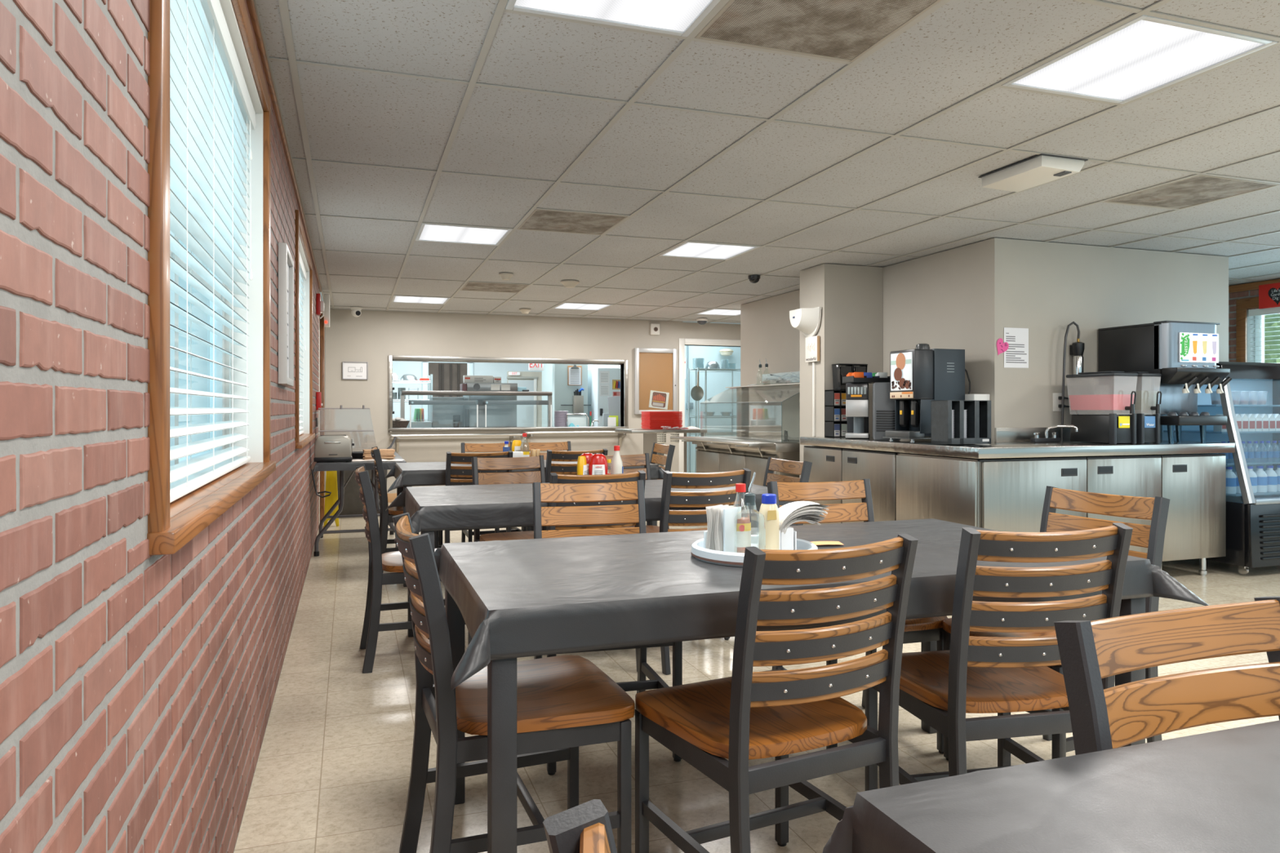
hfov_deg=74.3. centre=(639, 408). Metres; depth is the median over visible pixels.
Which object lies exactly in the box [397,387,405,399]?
steel canister
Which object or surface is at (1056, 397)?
wall outlet
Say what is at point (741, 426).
glass display case
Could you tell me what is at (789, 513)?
napkin stack
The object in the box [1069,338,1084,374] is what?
water filter
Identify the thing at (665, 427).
pile
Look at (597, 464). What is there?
ketchup bottle
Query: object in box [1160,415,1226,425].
drip tray
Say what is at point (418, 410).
cutting board
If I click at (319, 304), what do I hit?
fire alarm strobe
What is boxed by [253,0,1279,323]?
ceiling
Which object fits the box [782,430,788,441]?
tongs
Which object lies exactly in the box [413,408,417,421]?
cutting board
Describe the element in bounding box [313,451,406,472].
tablecloth
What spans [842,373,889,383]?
tray
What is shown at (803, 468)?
dining chair
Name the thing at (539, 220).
ceiling vent
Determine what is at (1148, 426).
dispenser
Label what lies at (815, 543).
paper card
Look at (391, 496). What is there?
baseboard
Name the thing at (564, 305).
ceiling light
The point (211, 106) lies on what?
window blind
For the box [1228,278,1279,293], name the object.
trim
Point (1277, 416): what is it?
milk carton
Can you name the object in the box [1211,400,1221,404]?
cup
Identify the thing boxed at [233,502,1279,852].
floor
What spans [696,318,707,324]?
dome camera
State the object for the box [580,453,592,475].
ketchup bottle
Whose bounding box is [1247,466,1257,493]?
water bottle
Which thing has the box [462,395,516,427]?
stack
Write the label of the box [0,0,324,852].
wall
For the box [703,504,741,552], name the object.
napkin stack
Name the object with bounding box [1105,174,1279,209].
ceiling vent
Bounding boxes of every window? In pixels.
[146,0,275,555]
[294,209,315,448]
[1235,297,1276,362]
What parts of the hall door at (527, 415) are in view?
door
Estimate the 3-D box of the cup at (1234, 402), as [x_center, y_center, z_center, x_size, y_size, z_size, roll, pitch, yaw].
[4.264,-0.079,6.062,0.080,0.100,0.080,0,0,-19]
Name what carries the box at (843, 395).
in the rack at (829, 406)
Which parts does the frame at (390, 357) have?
hatch sill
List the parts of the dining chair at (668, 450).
leg, leg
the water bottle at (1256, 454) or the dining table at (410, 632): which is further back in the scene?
the water bottle at (1256, 454)
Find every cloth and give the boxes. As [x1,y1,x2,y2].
[568,422,579,426]
[679,426,698,429]
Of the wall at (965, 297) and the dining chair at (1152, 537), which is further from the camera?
the wall at (965, 297)
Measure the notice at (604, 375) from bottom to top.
0.190 m
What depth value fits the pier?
12.87 m
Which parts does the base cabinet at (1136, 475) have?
pull handle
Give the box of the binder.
[607,395,620,426]
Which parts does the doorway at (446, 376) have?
opening panel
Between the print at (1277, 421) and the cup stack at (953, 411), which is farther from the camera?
the print at (1277, 421)
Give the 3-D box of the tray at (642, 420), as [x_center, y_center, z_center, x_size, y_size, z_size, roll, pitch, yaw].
[0.259,0.141,9.965,0.412,0.013,0.312,0,0,-19]
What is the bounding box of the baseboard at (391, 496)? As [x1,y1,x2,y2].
[324,493,396,509]
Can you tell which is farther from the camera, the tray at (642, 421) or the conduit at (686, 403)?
the conduit at (686, 403)
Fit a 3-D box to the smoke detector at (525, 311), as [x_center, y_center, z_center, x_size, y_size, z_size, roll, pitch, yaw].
[-1.372,-1.163,10.101,0.140,0.055,0.140,0,0,-19]
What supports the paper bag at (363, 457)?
on the paper bag
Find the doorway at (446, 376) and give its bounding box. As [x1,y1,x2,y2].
[422,361,473,421]
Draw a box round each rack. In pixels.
[392,373,432,421]
[406,419,431,427]
[688,367,740,472]
[824,389,847,437]
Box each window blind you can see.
[169,0,256,502]
[299,253,306,435]
[1248,306,1279,360]
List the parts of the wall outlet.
plate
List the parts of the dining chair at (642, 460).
seat, leg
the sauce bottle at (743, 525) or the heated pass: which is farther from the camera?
the heated pass
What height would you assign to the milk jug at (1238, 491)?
0.186 m
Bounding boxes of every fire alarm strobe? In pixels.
[315,293,324,315]
[649,323,659,334]
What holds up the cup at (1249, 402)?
on the fridge at (1252, 519)
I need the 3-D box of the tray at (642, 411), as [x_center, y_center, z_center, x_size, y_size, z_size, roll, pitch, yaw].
[0.254,0.039,9.960,0.412,0.013,0.312,0,0,-19]
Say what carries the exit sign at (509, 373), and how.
attached to the hall door at (527, 415)
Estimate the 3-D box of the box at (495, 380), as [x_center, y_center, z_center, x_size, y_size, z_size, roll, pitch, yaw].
[-1.946,-0.391,11.489,0.103,0.085,0.102,0,0,-19]
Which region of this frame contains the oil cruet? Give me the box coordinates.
[737,472,755,553]
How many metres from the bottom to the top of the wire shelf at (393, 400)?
0.032 m
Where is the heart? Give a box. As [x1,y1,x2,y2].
[996,337,1008,355]
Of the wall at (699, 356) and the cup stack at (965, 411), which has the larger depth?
the wall at (699, 356)
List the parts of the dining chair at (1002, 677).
leg, leg, seat frame, seat, leg, leg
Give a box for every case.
[340,404,368,431]
[670,382,799,521]
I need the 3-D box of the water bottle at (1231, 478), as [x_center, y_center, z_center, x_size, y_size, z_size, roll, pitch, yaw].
[4.123,0.498,5.918,0.088,0.186,0.088,0,0,-19]
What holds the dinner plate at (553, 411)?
on the dinner plate
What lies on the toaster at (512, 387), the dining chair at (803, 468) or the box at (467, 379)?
the box at (467, 379)
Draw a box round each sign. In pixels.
[324,471,338,526]
[508,372,519,375]
[528,363,543,370]
[1258,282,1279,308]
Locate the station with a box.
[315,391,322,410]
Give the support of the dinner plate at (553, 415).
on the dinner plate
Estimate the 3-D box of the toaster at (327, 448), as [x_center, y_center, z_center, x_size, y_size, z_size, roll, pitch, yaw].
[-2.298,0.298,6.358,0.284,0.202,0.176,0,0,-19]
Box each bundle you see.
[851,372,863,377]
[863,372,872,377]
[875,372,887,377]
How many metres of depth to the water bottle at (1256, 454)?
6.04 m
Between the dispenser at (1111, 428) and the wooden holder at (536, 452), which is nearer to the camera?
the dispenser at (1111, 428)
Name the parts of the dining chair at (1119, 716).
leg, leg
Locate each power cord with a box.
[311,469,331,497]
[964,368,970,394]
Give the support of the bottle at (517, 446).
on the tablecloth at (413, 473)
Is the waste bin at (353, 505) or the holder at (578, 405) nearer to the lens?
the waste bin at (353, 505)
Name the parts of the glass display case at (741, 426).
door, door pull, door, door pull, glass, slanted glass, door pull, door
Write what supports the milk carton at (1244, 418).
on the fridge at (1252, 519)
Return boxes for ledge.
[389,433,522,452]
[521,431,626,447]
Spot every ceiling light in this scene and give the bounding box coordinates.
[391,294,449,304]
[415,222,512,245]
[505,0,719,36]
[552,302,613,310]
[659,241,759,260]
[695,308,740,315]
[1002,14,1277,103]
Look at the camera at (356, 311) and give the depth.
9.85 m
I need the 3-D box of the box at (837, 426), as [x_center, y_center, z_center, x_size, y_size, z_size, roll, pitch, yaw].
[1.570,0.172,6.857,0.053,0.100,0.107,0,0,-19]
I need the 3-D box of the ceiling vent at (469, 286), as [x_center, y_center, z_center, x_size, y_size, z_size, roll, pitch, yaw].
[-1.432,-1.192,8.296,0.584,0.007,0.584,0,0,-19]
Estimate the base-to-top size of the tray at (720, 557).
0.034 m
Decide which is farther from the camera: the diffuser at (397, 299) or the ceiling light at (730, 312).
the ceiling light at (730, 312)
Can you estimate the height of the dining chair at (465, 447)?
0.878 m
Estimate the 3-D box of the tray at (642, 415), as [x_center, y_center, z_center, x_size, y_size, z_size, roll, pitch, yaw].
[0.257,0.083,9.963,0.412,0.013,0.312,0,0,-19]
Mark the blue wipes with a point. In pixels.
(519, 388)
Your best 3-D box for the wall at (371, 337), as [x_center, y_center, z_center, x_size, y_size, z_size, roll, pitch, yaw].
[-0.522,-0.024,11.260,6.880,2.332,0.140,0,0,-19]
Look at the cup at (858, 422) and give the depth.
6.50 m
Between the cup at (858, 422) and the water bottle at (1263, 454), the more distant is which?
the cup at (858, 422)
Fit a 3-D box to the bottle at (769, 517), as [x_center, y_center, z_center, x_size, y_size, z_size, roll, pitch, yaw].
[0.346,0.309,2.264,0.055,0.160,0.055,0,0,-19]
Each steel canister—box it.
[392,392,396,399]
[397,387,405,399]
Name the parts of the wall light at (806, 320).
plate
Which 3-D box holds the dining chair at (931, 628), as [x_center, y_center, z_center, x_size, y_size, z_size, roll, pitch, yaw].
[0.743,0.706,2.963,0.459,0.878,0.539,0,0,-16]
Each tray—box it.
[641,411,682,413]
[641,413,682,413]
[641,413,682,415]
[641,415,682,416]
[641,416,682,417]
[641,417,681,418]
[641,418,682,420]
[641,420,682,421]
[641,421,683,422]
[641,422,681,424]
[641,423,681,425]
[641,425,682,426]
[641,426,681,427]
[641,427,675,429]
[691,534,817,567]
[766,371,799,383]
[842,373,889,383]
[845,432,868,438]
[882,430,930,439]
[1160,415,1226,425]
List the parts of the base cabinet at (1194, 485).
pull handle, cabinet leg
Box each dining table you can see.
[396,479,657,586]
[407,517,795,684]
[444,587,1145,852]
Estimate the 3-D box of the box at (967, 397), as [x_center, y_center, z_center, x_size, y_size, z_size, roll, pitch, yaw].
[2.368,0.064,5.940,0.135,0.334,0.100,0,0,-19]
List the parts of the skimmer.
handle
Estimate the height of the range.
1.315 m
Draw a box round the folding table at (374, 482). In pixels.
[313,470,396,556]
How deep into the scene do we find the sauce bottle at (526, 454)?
6.04 m
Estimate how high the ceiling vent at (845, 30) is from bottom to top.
0.007 m
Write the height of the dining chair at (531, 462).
0.878 m
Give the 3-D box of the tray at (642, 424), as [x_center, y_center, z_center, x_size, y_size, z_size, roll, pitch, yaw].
[0.254,0.185,9.960,0.412,0.013,0.312,0,0,-19]
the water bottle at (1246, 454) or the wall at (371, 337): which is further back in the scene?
the wall at (371, 337)
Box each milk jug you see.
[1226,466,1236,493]
[1234,471,1240,493]
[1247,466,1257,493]
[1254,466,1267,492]
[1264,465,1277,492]
[1275,465,1279,491]
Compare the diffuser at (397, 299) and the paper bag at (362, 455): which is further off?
the diffuser at (397, 299)
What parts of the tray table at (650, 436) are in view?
panel, table leg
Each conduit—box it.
[685,345,693,472]
[812,335,815,436]
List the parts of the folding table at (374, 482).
leg frame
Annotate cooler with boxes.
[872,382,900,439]
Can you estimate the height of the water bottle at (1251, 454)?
0.150 m
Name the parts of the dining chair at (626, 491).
leg, leg, seat frame, leg, leg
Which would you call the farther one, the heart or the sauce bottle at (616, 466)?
the heart
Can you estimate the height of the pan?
0.167 m
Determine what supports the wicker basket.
on the heated pass
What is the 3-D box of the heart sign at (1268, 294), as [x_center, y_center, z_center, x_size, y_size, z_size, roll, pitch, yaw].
[5.837,-1.043,7.733,0.023,0.220,0.340,0,0,-19]
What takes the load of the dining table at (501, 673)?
on the floor
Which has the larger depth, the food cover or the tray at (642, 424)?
the food cover
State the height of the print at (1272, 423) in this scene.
0.055 m
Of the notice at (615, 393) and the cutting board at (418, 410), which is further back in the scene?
the notice at (615, 393)
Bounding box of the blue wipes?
[517,386,526,391]
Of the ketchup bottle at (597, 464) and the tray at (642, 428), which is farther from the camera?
the tray at (642, 428)
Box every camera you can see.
[350,306,362,316]
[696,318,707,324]
[747,275,759,283]
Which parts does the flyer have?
printed panel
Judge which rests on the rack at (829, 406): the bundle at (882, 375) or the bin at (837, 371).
the bin at (837, 371)
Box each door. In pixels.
[506,371,542,426]
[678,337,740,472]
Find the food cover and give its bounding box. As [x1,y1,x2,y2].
[419,377,429,380]
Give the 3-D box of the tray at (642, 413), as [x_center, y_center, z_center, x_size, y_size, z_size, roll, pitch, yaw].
[0.256,0.053,9.962,0.412,0.013,0.312,0,0,-19]
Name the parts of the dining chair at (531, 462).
leg, seat, leg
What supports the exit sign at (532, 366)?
hanging from the ceiling
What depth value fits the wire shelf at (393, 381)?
12.63 m
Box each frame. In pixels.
[278,242,293,386]
[342,361,368,379]
[387,355,628,432]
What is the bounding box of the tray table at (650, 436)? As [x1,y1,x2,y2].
[615,428,702,472]
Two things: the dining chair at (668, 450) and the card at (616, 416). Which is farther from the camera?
the card at (616, 416)
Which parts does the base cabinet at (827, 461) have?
pull handle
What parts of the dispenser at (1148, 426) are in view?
tank lid, leg, leg, tap lever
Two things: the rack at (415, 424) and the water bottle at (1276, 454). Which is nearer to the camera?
the water bottle at (1276, 454)
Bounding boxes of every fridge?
[587,367,620,426]
[1160,361,1279,574]
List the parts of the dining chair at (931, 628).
leg, leg, leg, seat frame, seat, leg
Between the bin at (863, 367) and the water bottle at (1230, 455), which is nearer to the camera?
the water bottle at (1230, 455)
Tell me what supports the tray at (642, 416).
on the tray at (642, 418)
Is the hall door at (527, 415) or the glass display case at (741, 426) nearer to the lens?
the glass display case at (741, 426)
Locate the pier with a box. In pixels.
[542,364,587,426]
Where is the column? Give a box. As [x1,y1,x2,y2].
[800,263,883,477]
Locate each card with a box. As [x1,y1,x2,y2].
[608,415,617,426]
[608,417,616,426]
[811,541,843,545]
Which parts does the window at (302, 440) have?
sill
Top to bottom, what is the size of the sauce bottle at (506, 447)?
0.160 m
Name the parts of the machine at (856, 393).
display panel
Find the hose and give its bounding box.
[1060,321,1079,441]
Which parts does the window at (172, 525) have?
sash, sill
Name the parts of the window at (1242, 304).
sash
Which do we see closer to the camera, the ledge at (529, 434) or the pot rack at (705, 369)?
the ledge at (529, 434)
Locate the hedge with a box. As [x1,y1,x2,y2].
[1264,313,1279,363]
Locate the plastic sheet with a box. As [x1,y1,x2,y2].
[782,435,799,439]
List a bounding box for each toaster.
[313,435,354,462]
[460,382,517,391]
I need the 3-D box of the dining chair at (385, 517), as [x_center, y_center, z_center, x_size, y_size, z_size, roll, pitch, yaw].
[-1.604,0.706,5.919,0.539,0.878,0.459,0,0,-19]
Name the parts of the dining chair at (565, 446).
leg, leg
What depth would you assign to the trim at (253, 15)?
3.28 m
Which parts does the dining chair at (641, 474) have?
leg, leg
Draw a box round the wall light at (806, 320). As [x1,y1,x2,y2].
[789,306,821,337]
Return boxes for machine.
[844,382,870,439]
[882,343,964,442]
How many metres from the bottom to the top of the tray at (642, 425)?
0.013 m
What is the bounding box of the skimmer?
[690,371,703,400]
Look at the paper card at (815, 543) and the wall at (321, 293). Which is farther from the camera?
the wall at (321, 293)
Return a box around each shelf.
[392,380,430,383]
[392,399,429,401]
[400,391,552,395]
[689,368,740,372]
[725,382,799,387]
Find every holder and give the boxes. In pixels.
[530,448,540,456]
[560,387,591,413]
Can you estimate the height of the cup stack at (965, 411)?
0.198 m
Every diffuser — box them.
[393,296,447,303]
[700,309,740,315]
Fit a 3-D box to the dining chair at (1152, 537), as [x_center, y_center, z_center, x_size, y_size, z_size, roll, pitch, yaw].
[1.295,0.706,2.656,0.539,0.878,0.459,0,0,-25]
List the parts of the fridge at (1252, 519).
rail, panel, sill, panel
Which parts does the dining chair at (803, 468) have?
leg, leg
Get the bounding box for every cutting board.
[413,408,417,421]
[416,408,419,421]
[418,408,422,421]
[421,408,424,421]
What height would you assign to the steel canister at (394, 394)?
0.106 m
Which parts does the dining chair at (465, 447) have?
leg, leg, leg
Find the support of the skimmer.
hanging from the pot rack at (705, 369)
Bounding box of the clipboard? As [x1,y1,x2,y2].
[567,364,582,385]
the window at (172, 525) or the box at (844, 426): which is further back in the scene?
the box at (844, 426)
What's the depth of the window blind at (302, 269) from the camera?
5.91 m
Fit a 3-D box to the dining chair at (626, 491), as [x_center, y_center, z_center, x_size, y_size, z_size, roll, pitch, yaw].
[-0.133,0.706,2.910,0.459,0.878,0.539,0,0,-14]
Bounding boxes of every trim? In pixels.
[245,0,321,292]
[320,313,324,520]
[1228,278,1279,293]
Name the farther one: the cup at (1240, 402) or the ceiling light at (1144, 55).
the cup at (1240, 402)
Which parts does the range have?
panel, black panel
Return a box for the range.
[429,396,463,427]
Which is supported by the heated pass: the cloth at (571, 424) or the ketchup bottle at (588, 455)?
the cloth at (571, 424)
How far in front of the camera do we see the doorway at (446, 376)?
14.27 m
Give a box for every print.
[805,335,819,362]
[1236,421,1241,428]
[1242,421,1248,428]
[1249,421,1254,428]
[1256,421,1262,428]
[1262,421,1268,428]
[1269,420,1275,428]
[1276,420,1279,428]
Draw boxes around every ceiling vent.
[460,281,528,293]
[516,208,628,235]
[694,0,941,62]
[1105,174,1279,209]
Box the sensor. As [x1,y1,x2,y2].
[977,153,1088,191]
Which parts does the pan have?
handle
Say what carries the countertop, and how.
on the base cabinet at (997, 494)
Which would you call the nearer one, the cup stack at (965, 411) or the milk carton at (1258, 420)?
the cup stack at (965, 411)
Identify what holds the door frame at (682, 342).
in the wall at (371, 337)
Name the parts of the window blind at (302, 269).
ladder cord, slat panel, pull cord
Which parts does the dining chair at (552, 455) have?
leg, leg, leg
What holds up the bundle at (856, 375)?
in the tray at (846, 379)
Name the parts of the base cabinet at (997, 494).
panel, door, pull handle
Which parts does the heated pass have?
post, post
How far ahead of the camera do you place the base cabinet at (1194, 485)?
5.64 m
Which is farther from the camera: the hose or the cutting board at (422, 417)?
the cutting board at (422, 417)
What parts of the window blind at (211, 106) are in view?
rail, ladder cord, head rail, pull cord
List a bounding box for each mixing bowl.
[392,373,399,380]
[400,373,417,380]
[705,360,719,368]
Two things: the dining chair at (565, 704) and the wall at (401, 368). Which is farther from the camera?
the wall at (401, 368)
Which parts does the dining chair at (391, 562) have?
leg, leg, seat, seat frame, leg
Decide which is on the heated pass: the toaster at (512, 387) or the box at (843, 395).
the toaster at (512, 387)
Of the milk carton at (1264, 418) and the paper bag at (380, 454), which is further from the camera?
the paper bag at (380, 454)
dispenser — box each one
[930,400,991,444]
[1066,371,1137,444]
[1093,371,1161,444]
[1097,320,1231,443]
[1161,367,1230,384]
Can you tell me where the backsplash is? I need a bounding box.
[995,427,1071,442]
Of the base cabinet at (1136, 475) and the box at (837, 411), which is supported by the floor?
the base cabinet at (1136, 475)
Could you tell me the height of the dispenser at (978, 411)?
0.279 m
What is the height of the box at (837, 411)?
0.100 m
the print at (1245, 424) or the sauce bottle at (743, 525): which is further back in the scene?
the print at (1245, 424)
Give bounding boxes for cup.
[853,417,864,433]
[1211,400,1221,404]
[1232,400,1239,404]
[1239,400,1248,404]
[1248,400,1257,404]
[1257,400,1266,404]
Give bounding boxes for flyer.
[648,390,669,409]
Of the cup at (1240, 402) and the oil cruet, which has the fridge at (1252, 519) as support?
the cup at (1240, 402)
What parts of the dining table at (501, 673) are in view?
table leg, table leg, table leg, table leg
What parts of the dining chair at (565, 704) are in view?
leg, leg, seat frame, seat, leg, leg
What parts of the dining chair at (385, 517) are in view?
leg, leg, seat frame, seat, leg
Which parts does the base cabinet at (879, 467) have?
pull handle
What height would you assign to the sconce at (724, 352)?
0.130 m
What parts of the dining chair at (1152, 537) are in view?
leg, seat, leg, leg, leg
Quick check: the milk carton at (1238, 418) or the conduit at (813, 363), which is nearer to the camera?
the milk carton at (1238, 418)
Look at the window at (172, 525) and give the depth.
2.10 m
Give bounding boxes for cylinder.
[657,433,666,443]
[670,433,679,443]
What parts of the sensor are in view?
mount plate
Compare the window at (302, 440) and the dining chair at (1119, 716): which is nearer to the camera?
the dining chair at (1119, 716)
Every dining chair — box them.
[354,465,471,673]
[370,446,442,571]
[392,512,635,852]
[434,450,512,548]
[461,441,526,542]
[471,455,546,542]
[521,440,571,530]
[526,448,608,531]
[532,480,682,775]
[542,799,617,852]
[547,470,645,671]
[604,453,659,533]
[635,533,918,852]
[649,442,675,528]
[659,468,751,675]
[724,457,812,639]
[767,479,947,754]
[865,522,1133,791]
[942,485,1169,760]
[1053,596,1279,755]
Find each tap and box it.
[1030,424,1079,442]
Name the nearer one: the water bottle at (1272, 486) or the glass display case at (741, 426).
the water bottle at (1272, 486)
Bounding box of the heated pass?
[400,391,552,427]
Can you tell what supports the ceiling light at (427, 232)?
attached to the ceiling
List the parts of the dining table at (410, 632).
table leg, table leg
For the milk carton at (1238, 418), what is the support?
on the fridge at (1252, 519)
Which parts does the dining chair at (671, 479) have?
leg, leg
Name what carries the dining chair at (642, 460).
on the floor
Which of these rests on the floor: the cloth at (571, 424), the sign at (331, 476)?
the sign at (331, 476)
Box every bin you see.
[336,469,387,515]
[831,363,853,390]
[853,364,867,372]
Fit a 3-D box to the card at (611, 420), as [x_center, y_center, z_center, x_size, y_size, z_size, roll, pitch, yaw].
[-0.386,0.194,11.626,0.117,0.156,0.004,0,0,-19]
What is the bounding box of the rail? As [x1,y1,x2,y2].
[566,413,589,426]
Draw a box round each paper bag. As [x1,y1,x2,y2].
[362,448,395,451]
[362,455,395,457]
[363,450,395,453]
[363,452,394,454]
[363,453,394,456]
[363,457,394,458]
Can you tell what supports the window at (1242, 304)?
in the wall at (1233, 296)
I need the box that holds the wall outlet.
[1052,392,1078,414]
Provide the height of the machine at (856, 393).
0.430 m
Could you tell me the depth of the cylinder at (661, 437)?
9.48 m
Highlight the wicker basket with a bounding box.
[392,420,409,427]
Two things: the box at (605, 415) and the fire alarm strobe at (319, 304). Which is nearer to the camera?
the fire alarm strobe at (319, 304)
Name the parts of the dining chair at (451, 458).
leg, leg, seat frame, leg, leg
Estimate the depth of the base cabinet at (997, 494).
5.23 m
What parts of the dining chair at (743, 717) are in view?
leg, leg, seat, seat frame, leg, leg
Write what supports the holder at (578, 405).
attached to the pier
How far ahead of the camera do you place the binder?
11.82 m
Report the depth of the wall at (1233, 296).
8.10 m
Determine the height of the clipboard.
0.315 m
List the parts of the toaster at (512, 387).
panel, rating plate, rating plate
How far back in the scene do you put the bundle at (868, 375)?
6.54 m
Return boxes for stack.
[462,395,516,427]
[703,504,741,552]
[777,501,827,550]
[951,409,954,438]
[964,409,966,438]
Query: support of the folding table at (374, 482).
on the floor
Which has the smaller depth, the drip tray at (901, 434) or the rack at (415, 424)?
the drip tray at (901, 434)
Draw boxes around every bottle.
[502,441,510,452]
[511,440,522,451]
[522,433,529,457]
[577,456,586,475]
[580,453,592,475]
[588,453,608,475]
[610,445,623,474]
[735,483,751,551]
[758,493,779,550]
[763,358,769,385]
[1218,441,1228,458]
[1227,441,1233,458]
[1241,441,1248,458]
[1245,440,1253,457]
[1253,440,1260,457]
[1259,440,1266,457]
[1266,440,1273,457]
[1269,440,1279,457]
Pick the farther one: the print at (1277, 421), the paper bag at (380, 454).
the paper bag at (380, 454)
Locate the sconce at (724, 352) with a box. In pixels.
[719,348,733,355]
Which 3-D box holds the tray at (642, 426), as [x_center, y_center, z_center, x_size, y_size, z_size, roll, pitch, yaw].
[0.253,0.214,9.959,0.412,0.013,0.312,0,0,-19]
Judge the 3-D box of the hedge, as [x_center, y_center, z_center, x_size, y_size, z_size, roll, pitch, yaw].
[8.206,-0.485,8.091,0.839,3.254,6.092,0,0,-19]
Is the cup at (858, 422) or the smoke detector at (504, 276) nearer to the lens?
the cup at (858, 422)
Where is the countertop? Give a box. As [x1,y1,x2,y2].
[800,427,1235,458]
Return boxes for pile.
[661,426,685,428]
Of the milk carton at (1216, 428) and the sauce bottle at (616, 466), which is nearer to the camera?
the sauce bottle at (616, 466)
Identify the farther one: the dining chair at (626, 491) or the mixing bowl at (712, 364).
the mixing bowl at (712, 364)
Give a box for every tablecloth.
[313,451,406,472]
[385,459,665,492]
[385,479,795,542]
[433,518,1208,690]
[822,720,1279,852]
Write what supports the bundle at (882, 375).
in the tray at (846, 379)
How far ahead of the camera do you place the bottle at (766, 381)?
8.56 m
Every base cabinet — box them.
[803,445,850,524]
[842,448,902,523]
[896,453,1086,532]
[1076,454,1161,553]
[1152,453,1226,576]
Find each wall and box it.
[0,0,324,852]
[320,293,740,324]
[324,309,740,493]
[392,360,542,421]
[587,345,740,472]
[740,237,1228,442]
[1228,288,1258,362]
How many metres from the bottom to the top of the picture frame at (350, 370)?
0.213 m
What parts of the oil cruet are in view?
pour spout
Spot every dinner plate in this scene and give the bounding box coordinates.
[553,410,568,412]
[553,415,566,417]
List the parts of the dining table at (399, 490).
table leg, table leg, table leg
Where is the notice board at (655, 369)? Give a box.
[634,347,676,413]
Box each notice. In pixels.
[600,370,609,383]
[600,383,609,395]
[612,379,620,389]
[613,391,620,396]
[1004,327,1028,368]
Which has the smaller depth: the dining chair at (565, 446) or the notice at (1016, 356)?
the notice at (1016, 356)
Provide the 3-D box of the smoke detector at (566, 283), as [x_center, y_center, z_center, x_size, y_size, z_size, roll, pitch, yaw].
[-0.656,-1.163,7.905,0.175,0.055,0.175,0,0,-19]
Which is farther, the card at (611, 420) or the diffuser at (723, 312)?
the card at (611, 420)
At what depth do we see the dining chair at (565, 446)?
6.95 m
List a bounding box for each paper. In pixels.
[351,458,374,461]
[382,458,404,461]
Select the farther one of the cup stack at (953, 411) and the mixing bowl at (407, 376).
the mixing bowl at (407, 376)
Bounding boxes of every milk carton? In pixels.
[1213,413,1226,431]
[1235,413,1241,431]
[1239,413,1248,431]
[1245,413,1254,431]
[1252,413,1262,431]
[1259,413,1268,431]
[1266,413,1275,431]
[1272,413,1279,431]
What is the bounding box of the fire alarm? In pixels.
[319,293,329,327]
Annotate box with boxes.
[463,375,493,382]
[493,377,501,382]
[512,451,523,457]
[602,413,608,426]
[834,392,839,405]
[834,408,839,421]
[834,423,839,436]
[841,392,845,405]
[841,408,847,421]
[841,423,847,436]
[964,394,989,400]
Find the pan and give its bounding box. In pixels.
[351,436,396,458]
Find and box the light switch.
[315,417,319,426]
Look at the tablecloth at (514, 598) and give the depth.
1.98 m
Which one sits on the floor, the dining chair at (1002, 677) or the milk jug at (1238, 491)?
the dining chair at (1002, 677)
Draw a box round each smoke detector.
[498,272,513,279]
[519,308,530,314]
[560,280,579,288]
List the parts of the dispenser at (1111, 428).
tank lid, leg, leg, tap lever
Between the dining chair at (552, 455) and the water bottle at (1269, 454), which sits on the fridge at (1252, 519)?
the water bottle at (1269, 454)

